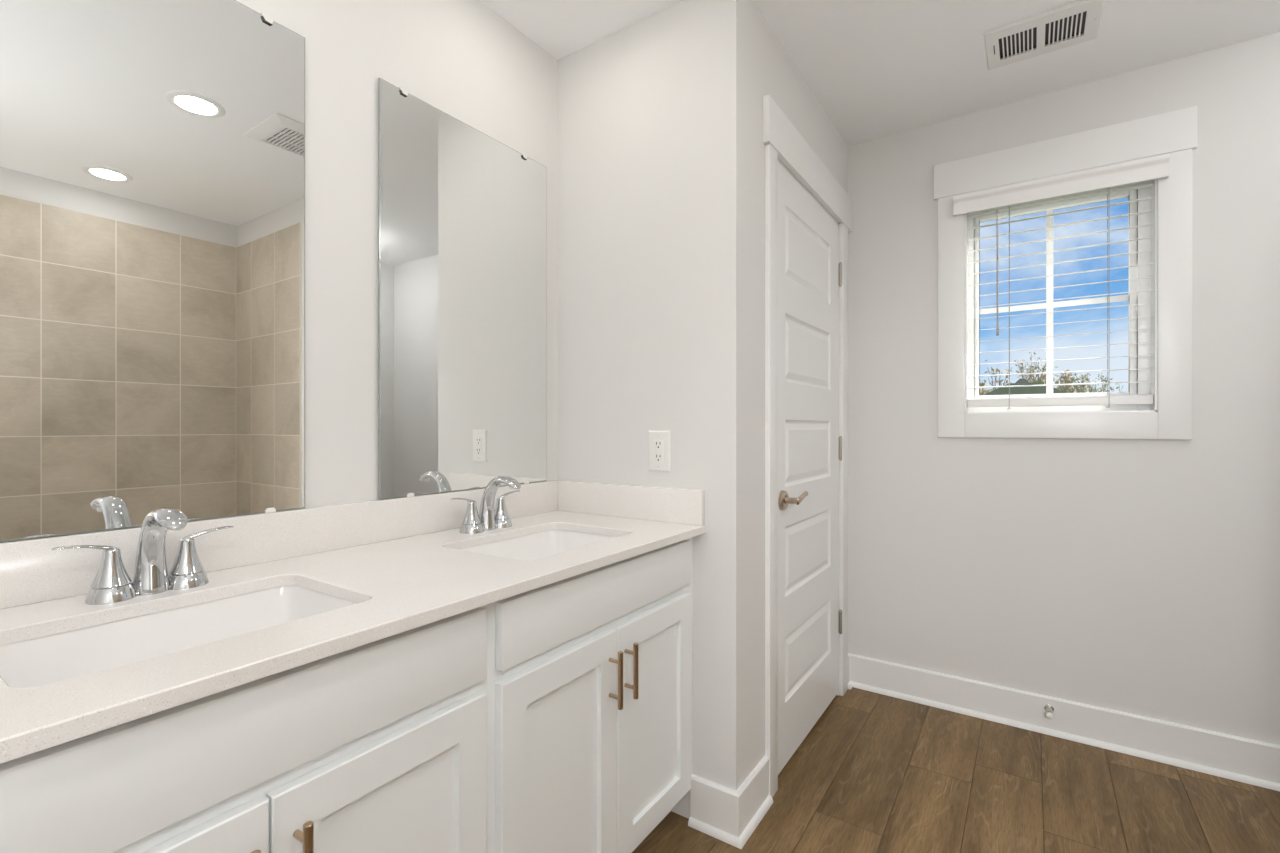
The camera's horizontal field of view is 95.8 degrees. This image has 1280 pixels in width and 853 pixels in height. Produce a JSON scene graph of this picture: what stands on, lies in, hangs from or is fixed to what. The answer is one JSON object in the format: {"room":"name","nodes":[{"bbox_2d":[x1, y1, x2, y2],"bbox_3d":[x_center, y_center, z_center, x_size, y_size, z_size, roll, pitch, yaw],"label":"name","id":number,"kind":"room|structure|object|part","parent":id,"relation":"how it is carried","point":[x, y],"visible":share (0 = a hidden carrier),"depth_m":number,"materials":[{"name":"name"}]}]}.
{"room":"bathroom","nodes":[
{"label":"bathroom","id":0,"kind":"room"},
{"bbox_2d":[6,0,556,541],"bbox_3d":[-0.650,-0.054,1.563,0.100,2.438,3.860,0,0,34],"label":"wall","id":1,"kind":"structure","parent":0,"point":[461,58],"depth_m":1.42,"materials":[{"name":"paint"}]},
{"bbox_2d":[0,0,304,541],"bbox_3d":[-0.927,-0.347,1.051,0.014,1.063,0.610,0,0,34],"label":"wall mirror","id":2,"kind":"object","parent":1,"relation":"attached to","point":[152,152],"visible":1,"depth_m":1.07,"materials":[{"name":"silver mirror"}]},
{"bbox_2d":[0,480,557,608],"bbox_3d":[-0.713,0.236,1.362,0.020,0.103,1.547,0,0,34],"label":"backsplash","id":3,"kind":"structure","parent":1,"relation":"attached to","point":[31,572],"depth_m":1.21,"materials":[{"name":"stone"}]},
{"bbox_2d":[378,78,545,499],"bbox_3d":[-0.487,-0.347,1.702,0.014,1.063,0.604,0,0,34],"label":"wall mirror","id":4,"kind":"object","parent":1,"relation":"attached to","point":[462,212],"visible":1,"depth_m":1.64,"materials":[{"name":"silver mirror"}]},
{"bbox_2d":[557,0,749,818],"bbox_3d":[0.020,-0.054,1.861,0.675,2.438,0.100,0,0,34],"label":"wall","id":5,"kind":"structure","parent":0,"point":[653,114],"depth_m":1.74,"materials":[{"name":"paint"}]},
{"bbox_2d":[649,431,670,471],"bbox_3d":[0.058,0.075,1.770,0.079,0.125,0.008,0,0,34],"label":"power outlet","id":6,"kind":"object","parent":5,"relation":"attached to","point":[659,441],"visible":1,"depth_m":1.76,"materials":[{"name":"white plastic"}]},
{"bbox_2d":[654,440,662,461],"bbox_3d":[0.057,0.075,1.768,0.034,0.068,0.002,0,0,34],"label":"receptacle","id":7,"kind":"object","parent":6,"relation":"attached to","point":[658,444],"depth_m":1.77,"materials":[{"name":"white plastic"}]},
{"bbox_2d":[750,0,847,772],"bbox_3d":[0.593,-0.054,2.196,0.100,2.438,1.097,0,0,34],"label":"wall","id":8,"kind":"structure","parent":0,"point":[773,73],"depth_m":1.77,"materials":[{"name":"paint"}]},
{"bbox_2d":[688,756,772,848],"bbox_3d":[0.277,1.097,1.738,0.168,0.137,0.240,0,0,34],"label":"baseboard","id":9,"kind":"structure","parent":8,"relation":"attached to","point":[730,816],"depth_m":1.66,"materials":[{"name":"paint"}]},
{"bbox_3d":[0.277,1.155,1.738,0.168,0.019,0.240,0,0,34],"label":"shoe molding","id":10,"kind":"part","parent":9,"relation":"part of","materials":[{"name":"paint"}]},
{"bbox_2d":[763,95,851,796],"bbox_3d":[0.629,0.070,2.229,0.121,2.189,1.002,0,0,34],"label":"door frame","id":11,"kind":"structure","parent":8,"relation":"attached to","point":[783,142],"depth_m":1.83,"materials":[{"name":"paint"}]},
{"bbox_3d":[0.416,0.142,1.830,0.017,2.045,0.068,0,0,34],"label":"casing","id":12,"kind":"part","parent":11,"relation":"part of","materials":[{"name":"paint"}]},
{"bbox_3d":[0.670,-0.952,2.201,0.021,0.144,1.002,0,0,34],"label":"head casing","id":13,"kind":"part","parent":11,"relation":"part of","materials":[{"name":"paint"}]},
{"bbox_3d":[0.892,0.142,2.534,0.017,2.045,0.083,0,0,34],"label":"casing","id":14,"kind":"part","parent":11,"relation":"part of","materials":[{"name":"paint"}]},
{"bbox_2d":[778,162,841,774],"bbox_3d":[0.661,0.137,2.181,0.097,2.016,0.781,0,0,34],"label":"door","id":15,"kind":"structure","parent":8,"relation":"in","point":[809,267],"depth_m":2.13,"materials":[{"name":"paint"}]},
{"bbox_3d":[0.532,0.238,1.945,0.046,0.040,0.124,0,0,34],"label":"lever handle","id":16,"kind":"part","parent":15,"relation":"part of","materials":[{"name":"silver metal"}]},
{"bbox_2d":[480,0,1279,145],"bbox_3d":[0.575,-1.333,0.734,3.057,0.120,3.860,0,0,34],"label":"ceiling","id":17,"kind":"structure","parent":0,"point":[876,68],"depth_m":1.91,"materials":[{"name":"paint"}]},
{"bbox_2d":[984,0,1104,69],"bbox_3d":[1.301,-1.267,1.875,0.309,0.011,0.228,0,0,34],"label":"ceiling vent","id":18,"kind":"object","parent":17,"relation":"in","point":[1083,16],"visible":1,"depth_m":1.86,"materials":[{"name":"white metal"}]},
{"bbox_2d":[632,687,1279,852],"bbox_3d":[0.575,1.215,0.734,3.057,0.100,3.860,0,0,34],"label":"floor","id":19,"kind":"structure","parent":0,"point":[875,773],"depth_m":1.81,"materials":[{"name":"brown wood"}]},
{"bbox_2d":[0,605,486,852],"bbox_3d":[-0.690,0.738,0.885,0.589,0.854,0.754,0,0,34],"label":"vanity cabinet","id":20,"kind":"object","parent":19,"relation":"on","point":[379,746],"visible":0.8,"depth_m":0.77,"materials":[{"name":"paint"}]},
{"bbox_3d":[-0.584,0.761,0.600,0.018,0.564,0.357,0,0,34],"label":"cabinet door","id":21,"kind":"part","parent":20,"relation":"part of","materials":[{"name":"paint"}]},
{"bbox_3d":[-0.445,0.541,0.761,0.031,0.012,0.012,0,0,34],"label":"pull post","id":22,"kind":"part","parent":20,"relation":"part of","materials":[{"name":"brown metal"}]},
{"bbox_2d":[0,510,705,763],"bbox_3d":[-0.481,0.299,1.206,0.578,0.022,1.548,0,0,34],"label":"countertop","id":23,"kind":"structure","parent":20,"relation":"on","point":[396,586],"depth_m":0.93,"materials":[{"name":"stone"}]},
{"bbox_2d":[51,507,233,604],"bbox_3d":[-0.850,0.212,1.004,0.182,0.152,0.182,0,0,-12],"label":"faucet","id":24,"kind":"object","parent":23,"relation":"on","point":[112,583],"visible":1,"depth_m":0.99,"materials":[{"name":"silver metal"}]},
{"bbox_3d":[-0.899,0.200,0.939,0.019,0.021,0.082,0,0,32],"label":"lever","id":25,"kind":"part","parent":24,"relation":"part of","materials":[{"name":"silver metal"}]},
{"bbox_3d":[-0.883,0.276,0.965,0.065,0.023,0.065,0,0,34],"label":"handle","id":26,"kind":"part","parent":24,"relation":"part of","materials":[{"name":"silver metal"}]},
{"bbox_3d":[-0.811,0.212,0.980,0.154,0.152,0.052,0,0,34],"label":"spout","id":27,"kind":"part","parent":24,"relation":"part of","materials":[{"name":"silver metal"}]},
{"bbox_3d":[-0.824,0.276,1.052,0.065,0.023,0.065,0,0,34],"label":"handle","id":28,"kind":"part","parent":24,"relation":"part of","materials":[{"name":"silver metal"}]},
{"bbox_3d":[-0.806,0.200,1.077,0.019,0.021,0.082,0,0,36],"label":"lever","id":29,"kind":"part","parent":24,"relation":"part of","materials":[{"name":"silver metal"}]},
{"bbox_2d":[0,586,355,687],"bbox_3d":[-0.680,0.382,0.883,0.348,0.144,0.470,0,0,34],"label":"sink","id":30,"kind":"object","parent":23,"relation":"in","point":[55,658],"visible":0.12,"depth_m":0.95,"materials":[{"name":"ceramic"}]},
{"bbox_2d":[450,476,520,533],"bbox_3d":[-0.427,0.212,1.621,0.182,0.152,0.182,0,0,-12],"label":"faucet","id":31,"kind":"object","parent":23,"relation":"on","point":[488,518],"visible":1,"depth_m":1.60,"materials":[{"name":"silver metal"}]},
{"bbox_3d":[-0.477,0.200,1.556,0.019,0.021,0.082,0,0,32],"label":"lever","id":32,"kind":"part","parent":31,"relation":"part of","materials":[{"name":"silver metal"}]},
{"bbox_3d":[-0.460,0.276,1.583,0.065,0.023,0.065,0,0,34],"label":"handle","id":33,"kind":"part","parent":31,"relation":"part of","materials":[{"name":"silver metal"}]},
{"bbox_3d":[-0.388,0.212,1.597,0.154,0.152,0.052,0,0,34],"label":"spout","id":34,"kind":"part","parent":31,"relation":"part of","materials":[{"name":"silver metal"}]},
{"bbox_3d":[-0.402,0.276,1.669,0.065,0.023,0.065,0,0,34],"label":"handle","id":35,"kind":"part","parent":31,"relation":"part of","materials":[{"name":"silver metal"}]},
{"bbox_3d":[-0.383,0.200,1.694,0.019,0.021,0.082,0,0,36],"label":"lever","id":36,"kind":"part","parent":31,"relation":"part of","materials":[{"name":"silver metal"}]},
{"bbox_2d":[460,530,614,559],"bbox_3d":[-0.251,0.382,1.493,0.348,0.144,0.470,0,0,34],"label":"sink","id":37,"kind":"object","parent":23,"relation":"in","point":[545,543],"visible":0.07,"depth_m":1.67,"materials":[{"name":"ceramic"}]},
{"bbox_2d":[558,480,704,525],"bbox_3d":[-0.046,0.236,1.833,0.556,0.103,0.020,0,0,34],"label":"side splash","id":38,"kind":"object","parent":23,"relation":"on","point":[662,504],"visible":1,"depth_m":1.80,"materials":[{"name":"stone"}]},
{"bbox_3d":[-0.382,0.761,0.897,0.018,0.564,0.355,0,0,34],"label":"cabinet door","id":39,"kind":"part","parent":20,"relation":"part of","materials":[{"name":"paint"}]},
{"bbox_2d":[487,538,691,852],"bbox_3d":[-0.261,0.738,1.520,0.589,0.854,0.779,0,0,34],"label":"vanity cabinet","id":40,"kind":"object","parent":19,"relation":"on","point":[589,674],"visible":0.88,"depth_m":1.30,"materials":[{"name":"paint"}]},
{"bbox_3d":[-0.162,0.761,1.222,0.018,0.564,0.359,0,0,34],"label":"cabinet door","id":41,"kind":"part","parent":40,"relation":"part of","materials":[{"name":"paint"}]},
{"bbox_3d":[-0.061,0.391,1.371,0.019,0.127,0.719,0,0,34],"label":"drawer","id":42,"kind":"part","parent":40,"relation":"part of","materials":[{"name":"paint"}]},
{"bbox_3d":[-0.057,0.541,1.333,0.031,0.012,0.012,0,0,34],"label":"pull post","id":43,"kind":"part","parent":40,"relation":"part of","materials":[{"name":"brown metal"}]},
{"bbox_3d":[-0.057,0.623,1.333,0.031,0.012,0.012,0,0,34],"label":"pull post","id":44,"kind":"part","parent":40,"relation":"part of","materials":[{"name":"brown metal"}]},
{"bbox_3d":[-0.023,0.541,1.384,0.031,0.012,0.012,0,0,34],"label":"pull post","id":45,"kind":"part","parent":40,"relation":"part of","materials":[{"name":"brown metal"}]},
{"bbox_3d":[-0.023,0.623,1.384,0.031,0.012,0.012,0,0,34],"label":"pull post","id":46,"kind":"part","parent":40,"relation":"part of","materials":[{"name":"brown metal"}]},
{"bbox_3d":[0.040,0.761,1.522,0.018,0.564,0.356,0,0,34],"label":"cabinet door","id":47,"kind":"part","parent":40,"relation":"part of","materials":[{"name":"paint"}]},
{"bbox_2d":[848,32,1279,744],"bbox_3d":[1.653,-0.054,2.239,2.957,2.438,0.160,0,0,34],"label":"wall","id":48,"kind":"structure","parent":0,"point":[1141,577],"depth_m":2.14,"materials":[{"name":"paint"}]},
{"bbox_2d":[1044,705,1053,718],"bbox_3d":[1.531,1.070,2.162,0.030,0.030,0.074,0,0,34],"label":"door stop","id":49,"kind":"object","parent":48,"relation":"attached to","point":[1049,709],"visible":1,"depth_m":2.17,"materials":[{"name":"silver metal"}]},
{"bbox_3d":[1.536,1.070,2.169,0.030,0.030,0.056,0,0,34],"label":"stop post","id":50,"kind":"part","parent":49,"relation":"part of","materials":[{"name":"silver metal"}]},
{"bbox_2d":[848,653,1279,790],"bbox_3d":[1.821,1.097,1.992,2.162,0.137,0.059,0,0,34],"label":"baseboard","id":51,"kind":"structure","parent":48,"relation":"attached to","point":[1245,760],"depth_m":2.14,"materials":[{"name":"paint"}]},
{"bbox_2d":[934,106,1196,438],"bbox_3d":[1.599,-0.521,2.246,0.802,1.131,0.157,0,0,34],"label":"window","id":52,"kind":"structure","parent":48,"relation":"in","point":[1139,323],"depth_m":2.14,"materials":[{"name":"white plastic"}]},
{"bbox_3d":[1.282,-0.452,2.381,0.096,0.991,0.018,0,0,34],"label":"casing","id":53,"kind":"part","parent":52,"relation":"part of","materials":[{"name":"paint"}]},
{"bbox_3d":[1.631,-0.495,2.301,0.482,0.729,0.004,0,0,34],"label":"pane","id":54,"kind":"part","parent":52,"relation":"part of","materials":[{"name":"clear glass"}]},
{"bbox_3d":[1.567,-0.004,2.189,0.591,0.095,0.018,0,0,34],"label":"casing","id":55,"kind":"part","parent":52,"relation":"part of","materials":[{"name":"paint"}]},
{"bbox_2d":[953,154,1169,408],"bbox_3d":[1.569,-0.499,2.202,0.653,0.861,0.118,0,0,34],"label":"window blind","id":56,"kind":"object","parent":52,"relation":"attached to","point":[1142,171],"visible":1,"depth_m":2.18,"materials":[{"name":"plastic"}]},
{"bbox_3d":[1.472,-0.476,2.304,0.002,0.809,0.058,0,0,34],"label":"ladder cord","id":57,"kind":"part","parent":56,"relation":"part of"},
{"bbox_3d":[1.591,-0.900,2.224,0.575,0.045,0.050,0,0,34],"label":"head rail","id":58,"kind":"part","parent":56,"relation":"part of","materials":[{"name":"white plastic"}]},
{"bbox_3d":[1.591,-0.095,2.224,0.573,0.032,0.054,0,0,34],"label":"rail","id":59,"kind":"part","parent":56,"relation":"part of","materials":[{"name":"white plastic"}]},
{"bbox_3d":[1.727,-0.476,2.131,0.002,0.809,0.058,0,0,34],"label":"ladder cord","id":60,"kind":"part","parent":56,"relation":"part of","materials":[{"name":"white fabric"}]},
{"bbox_3d":[1.561,-1.008,2.190,0.802,0.157,0.022,0,0,34],"label":"head casing","id":61,"kind":"part","parent":52,"relation":"part of","materials":[{"name":"paint"}]},
{"bbox_3d":[1.848,-0.452,1.998,0.088,0.991,0.018,0,0,34],"label":"casing","id":62,"kind":"part","parent":52,"relation":"part of","materials":[{"name":"paint"}]},
{"label":"outside","id":63,"kind":"structure","parent":0,"visible":0},
{"bbox_3d":[40.342,4.265,59.636,120.000,0.200,136.000,0,0,34],"label":"ground","id":64,"kind":"structure","parent":63,"visible":0},
{"bbox_2d":[980,360,1017,394],"bbox_3d":[18.390,0.345,30.261,3.032,7.649,2.966,0,0,34],"label":"bare tree","id":65,"kind":"object","parent":64,"relation":"on","point":[999,381],"visible":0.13,"depth_m":30.15,"materials":[{"name":"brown plant"}]},
{"bbox_2d":[984,378,1065,394],"bbox_3d":[14.446,1.195,21.739,10.422,5.940,11.692,0,0,34],"label":"neighbor house","id":66,"kind":"structure","parent":64,"relation":"on","point":[1029,389],"depth_m":20.53,"materials":[{"name":"grey"}]},
{"bbox_2d":[1002,352,1053,383],"bbox_3d":[33.874,-1.210,50.783,4.098,10.762,3.376,0,0,34],"label":"bare tree","id":67,"kind":"object","parent":64,"relation":"on","point":[1019,367],"visible":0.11,"depth_m":50.57,"materials":[{"name":"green plant"}]},
{"bbox_2d":[1021,359,1057,383],"bbox_3d":[26.214,-0.149,37.708,3.422,8.655,4.796,0,0,34],"label":"bare tree","id":68,"kind":"object","parent":64,"relation":"on","point":[1043,368],"visible":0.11,"depth_m":37.29,"materials":[{"name":"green plant"}]},
{"bbox_2d":[1053,369,1094,392],"bbox_3d":[39.492,-0.527,52.903,2.727,9.412,4.252,0,0,2],"label":"bare tree","id":69,"kind":"object","parent":64,"relation":"on","point":[1063,377],"visible":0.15,"depth_m":52.40,"materials":[{"name":"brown plant"}]},
{"bbox_2d":[1054,371,1102,392],"bbox_3d":[24.275,0.448,32.928,2.698,7.442,2.331,0,0,-4],"label":"bare tree","id":70,"kind":"object","parent":64,"relation":"on","point":[1073,379],"visible":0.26,"depth_m":33.13,"materials":[{"name":"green plant"}]},
{"bbox_2d":[1085,373,1112,392],"bbox_3d":[44.593,-0.589,56.167,3.983,9.524,2.748,0,0,34],"label":"bare tree","id":71,"kind":"object","parent":64,"relation":"on","point":[1103,380],"visible":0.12,"depth_m":55.71,"materials":[{"name":"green plant"}]},
{"bbox_2d":[1104,384,1122,391],"bbox_3d":[33.374,0.582,39.312,3.092,7.187,2.784,0,0,34],"label":"bare tree","id":72,"kind":"object","parent":64,"relation":"on","point":[1106,384],"visible":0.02,"depth_m":39.85,"materials":[{"name":"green plant"}]}
]}

